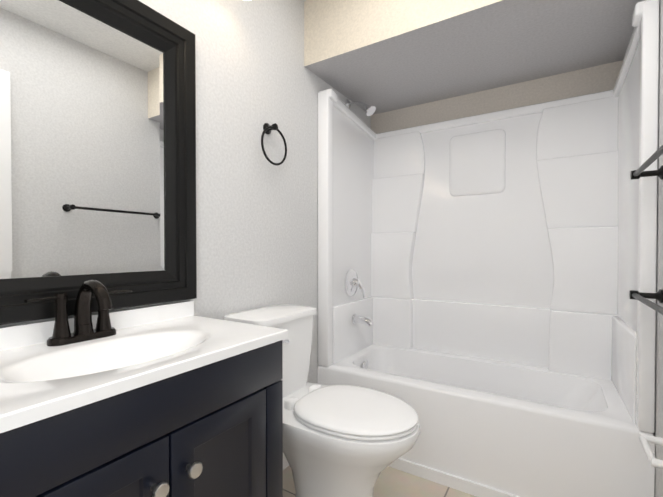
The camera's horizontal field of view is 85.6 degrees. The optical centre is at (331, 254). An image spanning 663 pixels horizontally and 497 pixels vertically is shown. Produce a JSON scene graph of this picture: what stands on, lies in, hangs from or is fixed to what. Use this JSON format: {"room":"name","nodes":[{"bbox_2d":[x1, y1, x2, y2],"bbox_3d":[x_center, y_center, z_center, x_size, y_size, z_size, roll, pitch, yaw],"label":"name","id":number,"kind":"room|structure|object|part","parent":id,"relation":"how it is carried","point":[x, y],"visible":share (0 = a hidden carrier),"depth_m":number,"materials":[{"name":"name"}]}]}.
{"room":"bathroom","nodes":[
{"label":"bathroom","id":0,"kind":"room"},
{"bbox_2d":[0,0,370,382],"bbox_3d":[-0.517,-0.138,1.454,0.100,2.450,3.100,0,1,32],"label":"wall","id":1,"kind":"structure","parent":0,"point":[256,228],"depth_m":1.62,"materials":[{"name":"paint"}]},
{"bbox_2d":[0,0,196,324],"bbox_3d":[-0.721,-0.319,0.995,0.034,0.972,0.790,0,1,32],"label":"mirror","id":2,"kind":"object","parent":1,"relation":"attached to","point":[97,140],"visible":0.94,"depth_m":1.05,"materials":[{"name":"black mirror"}]},
{"bbox_2d":[261,123,286,165],"bbox_3d":[-0.281,-0.517,1.679,0.058,0.204,0.179,0,1,32],"label":"towel ring","id":3,"kind":"object","parent":1,"relation":"attached to","point":[267,128],"visible":1,"depth_m":1.67,"materials":[{"name":"black metal"}]},
{"bbox_2d":[283,453,288,469],"bbox_3d":[-0.302,1.038,1.710,0.012,0.090,0.837,0,1,32],"label":"baseboard","id":4,"kind":"structure","parent":1,"relation":"attached to","point":[285,463],"depth_m":1.80,"materials":[{"name":"white paint"}]},
{"bbox_2d":[283,465,476,496],"bbox_3d":[0.151,1.142,1.055,1.675,0.100,3.100,0,1,32],"label":"floor","id":5,"kind":"structure","parent":0,"point":[392,482],"depth_m":1.67,"materials":[{"name":"tile"}]},
{"bbox_2d":[0,280,287,496],"bbox_3d":[-0.526,0.581,0.886,0.486,1.026,0.772,0,1,32],"label":"bathroom vanity","id":6,"kind":"object","parent":5,"relation":"on","point":[177,399],"visible":0.98,"depth_m":0.83,"materials":[{"name":"black wood"}]},
{"bbox_2d":[24,280,131,346],"bbox_3d":[-0.630,0.149,0.946,0.158,0.164,0.253,0,1,32],"label":"faucet","id":7,"kind":"object","parent":6,"relation":"on","point":[84,335],"depth_m":0.95,"materials":[{"name":"black metal"}]},
{"bbox_3d":[-0.332,0.480,0.766,0.031,0.035,0.117,0,1,32],"label":"knob","id":8,"kind":"part","parent":6,"relation":"part of","materials":[{"name":"silver metal"}]},
{"bbox_2d":[223,304,420,496],"bbox_3d":[-0.029,0.665,1.408,0.758,0.845,0.390,0,1,32],"label":"toilet","id":9,"kind":"object","parent":5,"relation":"on","point":[345,441],"visible":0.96,"depth_m":1.28,"materials":[{"name":"white ceramic"}]},
{"bbox_3d":[0.079,0.576,1.339,0.488,0.034,0.372,0,1,32],"label":"seat","id":10,"kind":"part","parent":9,"relation":"part of","materials":[{"name":"white plastic"}]},
{"bbox_2d":[317,0,659,496],"bbox_3d":[0.725,0.034,1.966,1.470,2.092,0.717,0,1,32],"label":"shower","id":11,"kind":"object","parent":5,"relation":"on","point":[485,317],"visible":0.98,"depth_m":2.00,"materials":[{"name":"white plastic"}]},
{"bbox_3d":[0.750,-0.087,1.977,1.402,1.465,0.600,0,1,32],"label":"mould","id":12,"kind":"part","parent":11,"relation":"part of","materials":[{"name":"white plastic"}]},
{"bbox_2d":[371,60,622,133],"bbox_3d":[0.943,-0.149,2.313,1.475,2.450,0.100,0,1,32],"label":"wall","id":13,"kind":"structure","parent":0,"point":[594,79],"depth_m":2.17,"materials":[{"name":"paint"}]},
{"bbox_2d":[653,0,662,496],"bbox_3d":[0.829,-0.128,0.618,0.120,2.450,3.100,0,1,32],"label":"wall","id":14,"kind":"structure","parent":0,"point":[658,482],"depth_m":1.26,"materials":[{"name":"paint"}]},
{"bbox_2d":[629,289,662,314],"bbox_3d":[0.940,0.147,1.000,0.088,0.048,0.647,0,1,32],"label":"towel bar","id":15,"kind":"object","parent":14,"relation":"attached to","point":[641,296],"visible":1,"depth_m":1.22,"materials":[{"name":"black metal"}]},
{"bbox_2d":[630,145,662,179],"bbox_3d":[0.940,-0.278,0.994,0.088,0.048,0.647,0,1,32],"label":"towel bar","id":16,"kind":"object","parent":14,"relation":"attached to","point":[639,172],"visible":1,"depth_m":1.21,"materials":[{"name":"black metal"}]},
{"bbox_2d":[638,433,662,468],"bbox_3d":[0.986,0.592,1.071,0.080,0.060,0.200,0,1,32],"label":"paper holder","id":17,"kind":"object","parent":14,"relation":"attached to","point":[644,439],"visible":1,"depth_m":1.09,"materials":[{"name":"white paint"}]},
{"bbox_3d":[0.152,-1.408,1.022,1.675,0.100,3.100,0,1,32],"label":"ceiling","id":18,"kind":"structure","parent":0,"visible":0},
{"bbox_2d":[304,0,643,114],"bbox_3d":[0.698,-1.194,1.904,1.475,0.350,0.830,0,1,32],"label":"soffit","id":19,"kind":"structure","parent":18,"relation":"attached to","point":[382,56],"depth_m":1.79,"materials":[{"name":"paint"}]}
]}

